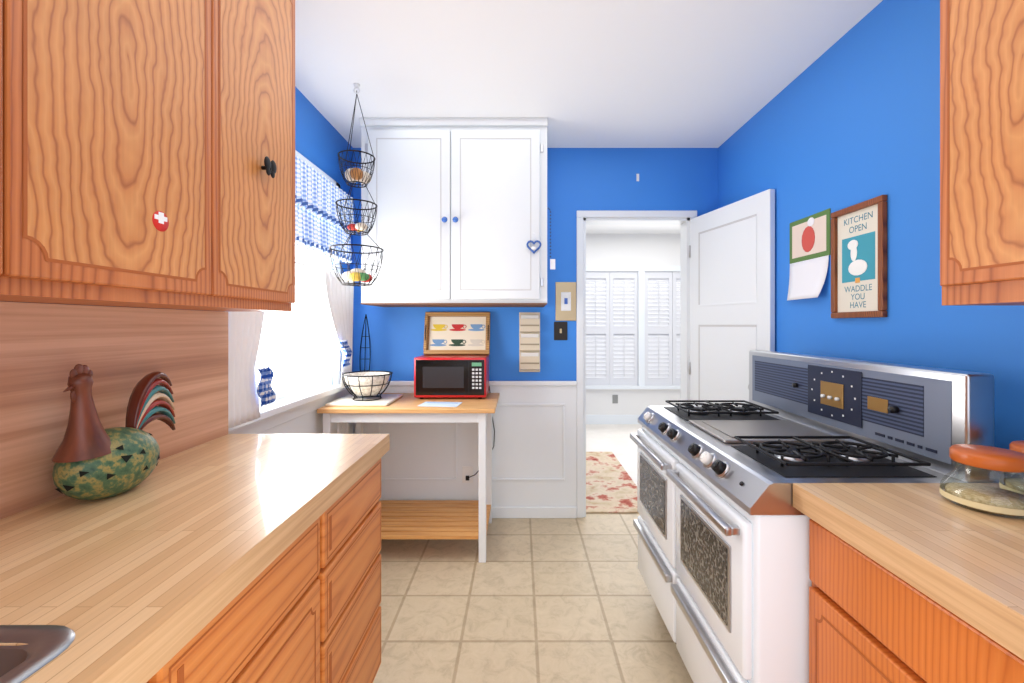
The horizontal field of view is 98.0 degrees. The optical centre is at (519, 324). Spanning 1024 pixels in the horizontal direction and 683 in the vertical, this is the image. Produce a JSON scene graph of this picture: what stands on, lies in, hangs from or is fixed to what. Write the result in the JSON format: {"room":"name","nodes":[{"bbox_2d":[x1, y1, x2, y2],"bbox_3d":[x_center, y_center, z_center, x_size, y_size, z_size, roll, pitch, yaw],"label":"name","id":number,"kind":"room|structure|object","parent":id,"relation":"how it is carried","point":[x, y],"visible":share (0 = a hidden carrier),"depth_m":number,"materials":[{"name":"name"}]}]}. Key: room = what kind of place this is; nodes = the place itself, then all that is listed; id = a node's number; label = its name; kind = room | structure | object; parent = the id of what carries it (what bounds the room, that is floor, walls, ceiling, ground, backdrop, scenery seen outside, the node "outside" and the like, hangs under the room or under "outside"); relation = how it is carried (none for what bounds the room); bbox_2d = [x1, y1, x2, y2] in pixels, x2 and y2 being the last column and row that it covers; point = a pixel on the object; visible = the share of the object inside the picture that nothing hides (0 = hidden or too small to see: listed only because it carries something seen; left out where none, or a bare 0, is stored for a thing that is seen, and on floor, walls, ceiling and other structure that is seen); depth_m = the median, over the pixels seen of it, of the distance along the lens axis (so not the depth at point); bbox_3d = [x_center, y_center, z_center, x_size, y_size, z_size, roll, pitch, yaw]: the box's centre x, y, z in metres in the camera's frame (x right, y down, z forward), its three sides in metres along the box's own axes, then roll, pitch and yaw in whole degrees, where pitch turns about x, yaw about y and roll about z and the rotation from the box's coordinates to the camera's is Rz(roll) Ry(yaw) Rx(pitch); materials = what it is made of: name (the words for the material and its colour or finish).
{"room":"kitchen","nodes":[
{"label":"kitchen","id":0,"kind":"room"},
{"bbox_2d":[1,86,352,408],"bbox_3d":[-1.135,0.050,0.845,0.210,2.480,4.530,0,0,0],"label":"wall","id":1,"kind":"structure","parent":0,"point":[321,142],"depth_m":2.50,"materials":[{"name":"blue paint"}]},
{"bbox_2d":[0,0,27,301],"bbox_3d":[-0.903,-0.617,0.448,0.249,1.141,0.455,0,0,0],"label":"upper cabinet","id":2,"kind":"object","parent":1,"relation":"attached to","point":[13,13],"depth_m":0.69,"materials":[{"name":"brown wood"}]},
{"bbox_2d":[28,0,223,310],"bbox_3d":[-0.903,-0.617,0.902,0.249,1.141,0.454,0,0,0],"label":"upper cabinet","id":3,"kind":"object","parent":1,"relation":"attached to","point":[147,153],"depth_m":0.89,"materials":[{"name":"brown wood"}]},
{"bbox_2d":[224,0,294,311],"bbox_3d":[-0.903,-0.617,1.340,0.249,1.141,0.421,0,0,0],"label":"upper cabinet","id":4,"kind":"object","parent":1,"relation":"attached to","point":[259,35],"depth_m":1.33,"materials":[{"name":"brown wood"}]},
{"bbox_2d":[228,150,345,433],"bbox_3d":[-1.152,-0.200,2.170,0.174,1.320,1.160,0,0,0],"label":"window","id":5,"kind":"structure","parent":1,"relation":"in","point":[295,351],"depth_m":2.40,"materials":[{"name":"white glass"}]},
{"bbox_2d":[295,261,323,270],"bbox_3d":[-1.086,-0.295,2.180,0.066,0.011,1.220,0,0,0],"label":"curtain rod","id":6,"kind":"object","parent":5,"relation":"attached to","point":[306,265],"visible":0.12,"depth_m":2.22,"materials":[{"name":"white"}]},
{"bbox_2d":[228,312,275,427],"bbox_3d":[-1.028,0.039,1.710,0.046,0.667,0.272,0,0,0],"label":"panel","id":7,"kind":"object","parent":6,"relation":"hanging from","point":[245,391],"visible":0.71,"depth_m":1.69,"materials":[{"name":"white"}]},
{"bbox_2d":[324,269,353,388],"bbox_3d":[-1.028,0.038,2.559,0.050,0.667,0.401,0,0,0],"label":"panel","id":8,"kind":"object","parent":6,"relation":"hanging from","point":[340,296],"visible":0.83,"depth_m":2.59,"materials":[{"name":"white"}]},
{"bbox_2d":[295,155,353,264],"bbox_3d":[-1.069,-0.579,2.167,0.101,0.413,1.225,0,0,0],"label":"curtain valance","id":9,"kind":"object","parent":5,"relation":"attached to","point":[318,227],"visible":0.42,"depth_m":2.29,"materials":[{"name":"blue fabric"}]},
{"bbox_2d":[259,388,354,433],"bbox_3d":[-1.108,0.832,2.250,0.023,0.917,1.380,0,0,0],"label":"trim","id":10,"kind":"structure","parent":1,"relation":"attached to","point":[312,422],"depth_m":2.33,"materials":[{"name":"white paint"}]},
{"bbox_2d":[373,424,692,682],"bbox_3d":[0.780,1.320,2.240,4.040,0.060,7.320,0,0,0],"label":"floor","id":11,"kind":"structure","parent":0,"point":[550,600],"depth_m":2.04,"materials":[{"name":"tile"}]},
{"bbox_2d":[144,657,175,682],"bbox_3d":[-0.752,0.860,0.130,0.552,0.860,0.900,0,0,0],"label":"base cabinet","id":12,"kind":"object","parent":11,"relation":"on","point":[166,673],"depth_m":0.60,"materials":[{"name":"brown wood"}]},
{"bbox_2d":[176,505,331,682],"bbox_3d":[-0.752,0.860,0.827,0.552,0.860,0.495,0,0,0],"label":"base cabinet","id":13,"kind":"object","parent":11,"relation":"on","point":[278,627],"depth_m":0.88,"materials":[{"name":"brown wood"}]},
{"bbox_2d":[0,433,389,682],"bbox_3d":[-0.742,0.403,0.277,0.571,0.054,2.554,0,0,0],"label":"countertop","id":14,"kind":"structure","parent":13,"relation":"on","point":[107,590],"depth_m":0.76,"materials":[{"name":"beige wood"}]},
{"bbox_2d":[52,364,175,499],"bbox_3d":[-0.925,0.230,1.049,0.149,0.297,0.299,0,0,0],"label":"rooster","id":15,"kind":"object","parent":14,"relation":"on","point":[93,459],"visible":1,"depth_m":0.95,"materials":[{"name":"multicoloured"}]},
{"bbox_2d":[332,453,385,682],"bbox_3d":[-0.752,0.860,1.312,0.552,0.860,0.475,0,0,0],"label":"base cabinet","id":16,"kind":"object","parent":11,"relation":"on","point":[356,514],"depth_m":1.31,"materials":[{"name":"brown wood"}]},
{"bbox_2d":[317,393,499,562],"bbox_3d":[-0.613,0.870,2.667,0.955,0.840,0.565,0,0,0],"label":"table","id":17,"kind":"object","parent":11,"relation":"on","point":[436,519],"visible":0.62,"depth_m":2.49,"materials":[{"name":"white paint"}]},
{"bbox_2d":[326,394,402,405],"bbox_3d":[-0.905,0.442,2.627,0.340,0.015,0.345,0,0,0],"label":"cutting board","id":18,"kind":"object","parent":17,"relation":"on","point":[384,400],"visible":0.94,"depth_m":2.52,"materials":[{"name":"beige plastic"}]},
{"bbox_2d":[341,371,392,400],"bbox_3d":[-0.895,0.358,2.610,0.287,0.151,0.288,0,0,0],"label":"basket bowl","id":19,"kind":"object","parent":18,"relation":"on","point":[364,384],"visible":0.98,"depth_m":2.54,"materials":[{"name":"black"}]},
{"bbox_2d":[359,315,370,370],"bbox_3d":[-1.035,0.188,2.960,0.074,0.524,0.069,0,0,0],"label":"decor","id":20,"kind":"object","parent":17,"relation":"on","point":[365,336],"visible":0.71,"depth_m":2.98,"materials":[{"name":"black"}]},
{"bbox_2d":[418,401,461,406],"bbox_3d":[-0.450,0.448,2.520,0.220,0.002,0.150,0,0,6],"label":"paper sheet","id":21,"kind":"object","parent":17,"relation":"on","point":[440,404],"visible":1,"depth_m":2.51,"materials":[{"name":"white paper"}]},
{"bbox_2d":[414,355,488,398],"bbox_3d":[-0.421,0.323,2.809,0.437,0.253,0.272,0,0,0],"label":"microwave","id":22,"kind":"object","parent":17,"relation":"on","point":[451,376],"visible":1,"depth_m":2.67,"materials":[{"name":"red metal"}]},
{"bbox_2d":[423,312,489,354],"bbox_3d":[-0.414,0.055,2.940,0.430,0.283,0.095,0,0,0],"label":"picture","id":23,"kind":"object","parent":22,"relation":"on","point":[456,333],"visible":1,"depth_m":2.94,"materials":[{"name":"brown wood"}]},
{"bbox_2d":[586,452,637,512],"bbox_3d":[0.688,1.285,3.775,0.484,0.010,1.450,0,0,0],"label":"rug","id":24,"kind":"object","parent":11,"relation":"on","point":[611,486],"visible":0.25,"depth_m":3.53,"materials":[{"name":"beige fabric"}]},
{"bbox_2d":[630,350,1023,682],"bbox_3d":[0.880,0.704,1.589,0.740,1.172,1.030,0,0,0],"label":"range","id":25,"kind":"object","parent":11,"relation":"on","point":[721,524],"visible":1,"depth_m":1.26,"materials":[{"name":"white metal"}]},
{"bbox_2d":[794,507,1023,682],"bbox_3d":[1.004,0.862,0.781,0.649,0.855,0.573,0,0,0],"label":"base cabinet","id":26,"kind":"object","parent":11,"relation":"on","point":[866,625],"depth_m":0.84,"materials":[{"name":"brown wood"}]},
{"bbox_2d":[793,483,1023,662],"bbox_3d":[0.993,0.407,0.035,0.670,0.055,2.070,0,0,0],"label":"countertop","id":27,"kind":"structure","parent":26,"relation":"on","point":[970,563],"depth_m":0.79,"materials":[{"name":"beige wood"}]},
{"bbox_2d":[940,444,1023,518],"bbox_3d":[0.985,0.321,0.935,0.151,0.116,0.151,0,0,0],"label":"glass jar","id":28,"kind":"object","parent":27,"relation":"on","point":[994,500],"visible":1,"depth_m":0.92,"materials":[{"name":"orange"}]},
{"bbox_2d":[999,441,1023,494],"bbox_3d":[1.150,0.321,0.965,0.151,0.116,0.151,0,0,0],"label":"glass jar","id":29,"kind":"object","parent":27,"relation":"on","point":[1017,446],"visible":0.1,"depth_m":0.99,"materials":[{"name":"orange"}]},
{"bbox_2d":[353,148,717,380],"bbox_3d":[0.105,0.050,3.050,2.450,2.480,0.120,0,0,0],"label":"wall","id":30,"kind":"structure","parent":0,"point":[604,179],"depth_m":2.99,"materials":[{"name":"blue paint"}]},
{"bbox_2d":[359,118,547,306],"bbox_3d":[-0.382,-0.654,2.760,1.080,1.068,0.456,0,0,0],"label":"upper cabinet","id":31,"kind":"object","parent":30,"relation":"attached to","point":[461,215],"visible":0.92,"depth_m":2.56,"materials":[{"name":"white paint"}]},
{"bbox_2d":[527,233,540,253],"bbox_3d":[0.080,-0.471,2.551,0.087,0.122,0.016,0,0,0],"label":"heart","id":32,"kind":"object","parent":31,"relation":"hanging from","point":[531,249],"visible":1,"depth_m":2.55,"materials":[{"name":"blue"}]},
{"bbox_2d":[548,208,554,268],"bbox_3d":[0.184,-0.506,2.600,0.044,0.361,0.009,0,0,0],"label":"chain","id":33,"kind":"object","parent":31,"relation":"hanging from","point":[552,263],"visible":1,"depth_m":2.60,"materials":[{"name":"white"}]},
{"bbox_2d":[363,381,576,517],"bbox_3d":[-0.371,0.832,2.970,1.498,0.917,0.040,0,0,0],"label":"wainscoting","id":34,"kind":"structure","parent":30,"relation":"attached to","point":[534,462],"depth_m":2.98,"materials":[{"name":"white paint"}]},
{"bbox_2d":[462,386,494,482],"bbox_3d":[-0.276,0.697,2.969,0.218,0.715,0.018,0,0,0],"label":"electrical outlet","id":35,"kind":"object","parent":30,"relation":"attached to","point":[467,474],"visible":0.83,"depth_m":2.97,"materials":[{"name":"white plastic"}]},
{"bbox_2d":[519,312,539,371],"bbox_3d":[0.065,0.115,2.964,0.140,0.400,0.052,0,0,0],"label":"wall organizer","id":36,"kind":"object","parent":30,"relation":"attached to","point":[529,341],"visible":1,"depth_m":2.94,"materials":[{"name":"beige"}]},
{"bbox_2d":[554,282,575,339],"bbox_3d":[0.301,-0.094,2.982,0.140,0.381,0.014,0,0,0],"label":"switch plate","id":37,"kind":"object","parent":30,"relation":"attached to","point":[565,301],"visible":1,"depth_m":2.98,"materials":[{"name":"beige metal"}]},
{"bbox_2d":[576,211,696,517],"bbox_3d":[0.782,0.262,3.050,0.807,2.056,0.152,0,0,0],"label":"door frame","id":38,"kind":"structure","parent":30,"relation":"attached to","point":[682,219],"depth_m":2.98,"materials":[{"name":"white paint"}]},
{"bbox_2d":[689,189,774,405],"bbox_3d":[1.225,0.286,2.639,0.194,1.983,0.676,0,0,0],"label":"door","id":39,"kind":"structure","parent":38,"relation":"attached to","point":[732,281],"depth_m":2.59,"materials":[{"name":"white paint"}]},
{"bbox_2d":[295,0,882,233],"bbox_3d":[0.780,-1.215,2.240,4.040,0.050,7.320,0,0,0],"label":"ceiling","id":40,"kind":"structure","parent":0,"point":[647,73],"depth_m":2.01,"materials":[{"name":"white paint"}]},
{"bbox_2d":[329,83,383,285],"bbox_3d":[-0.807,-0.693,2.200,0.256,0.992,0.255,0,0,0],"label":"hanging basket","id":41,"kind":"object","parent":40,"relation":"hanging from","point":[354,175],"visible":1,"depth_m":2.17,"materials":[{"name":"black metal"}]},
{"bbox_2d":[586,234,679,423],"bbox_3d":[0.900,0.050,5.843,3.800,2.480,0.115,0,0,0],"label":"wall","id":42,"kind":"structure","parent":0,"point":[630,406],"depth_m":5.77,"materials":[{"name":"white paint"}]},
{"bbox_2d":[612,395,617,402],"bbox_3d":[1.240,0.965,5.797,0.070,0.110,0.006,0,0,0],"label":"outlet","id":43,"kind":"object","parent":42,"relation":"attached to","point":[614,398],"visible":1,"depth_m":5.79,"materials":[{"name":"grey plastic"}]},
{"bbox_2d":[586,266,679,388],"bbox_3d":[1.580,0.045,5.808,1.740,1.630,0.115,0,0,0],"label":"shutters","id":44,"kind":"object","parent":42,"relation":"attached to","point":[632,327],"visible":0.75,"depth_m":5.80,"materials":[{"name":"white paint"}]},
{"bbox_2d":[718,0,1023,449],"bbox_3d":[1.390,0.050,0.845,0.120,2.480,4.530,0,0,0],"label":"wall","id":45,"kind":"structure","parent":0,"point":[850,117],"depth_m":1.63,"materials":[{"name":"blue paint"}]},
{"bbox_2d":[787,208,830,300],"bbox_3d":[1.310,-0.310,2.047,0.040,0.380,0.285,0,0,0],"label":"picture","id":46,"kind":"object","parent":45,"relation":"attached to","point":[810,244],"visible":1,"depth_m":2.03,"materials":[{"name":"green"}]},
{"bbox_2d":[831,195,886,317],"bbox_3d":[1.319,-0.250,1.743,0.020,0.444,0.270,0,0,0],"label":"framed picture","id":47,"kind":"object","parent":45,"relation":"attached to","point":[858,260],"visible":1,"depth_m":1.73,"materials":[{"name":"beige"}]},
{"bbox_2d":[940,0,1023,304],"bbox_3d":[1.164,-0.617,0.835,0.328,1.141,0.474,0,0,0],"label":"upper cabinet","id":48,"kind":"object","parent":45,"relation":"attached to","point":[981,152],"visible":1,"depth_m":0.95,"materials":[{"name":"brown wood"}]}
]}

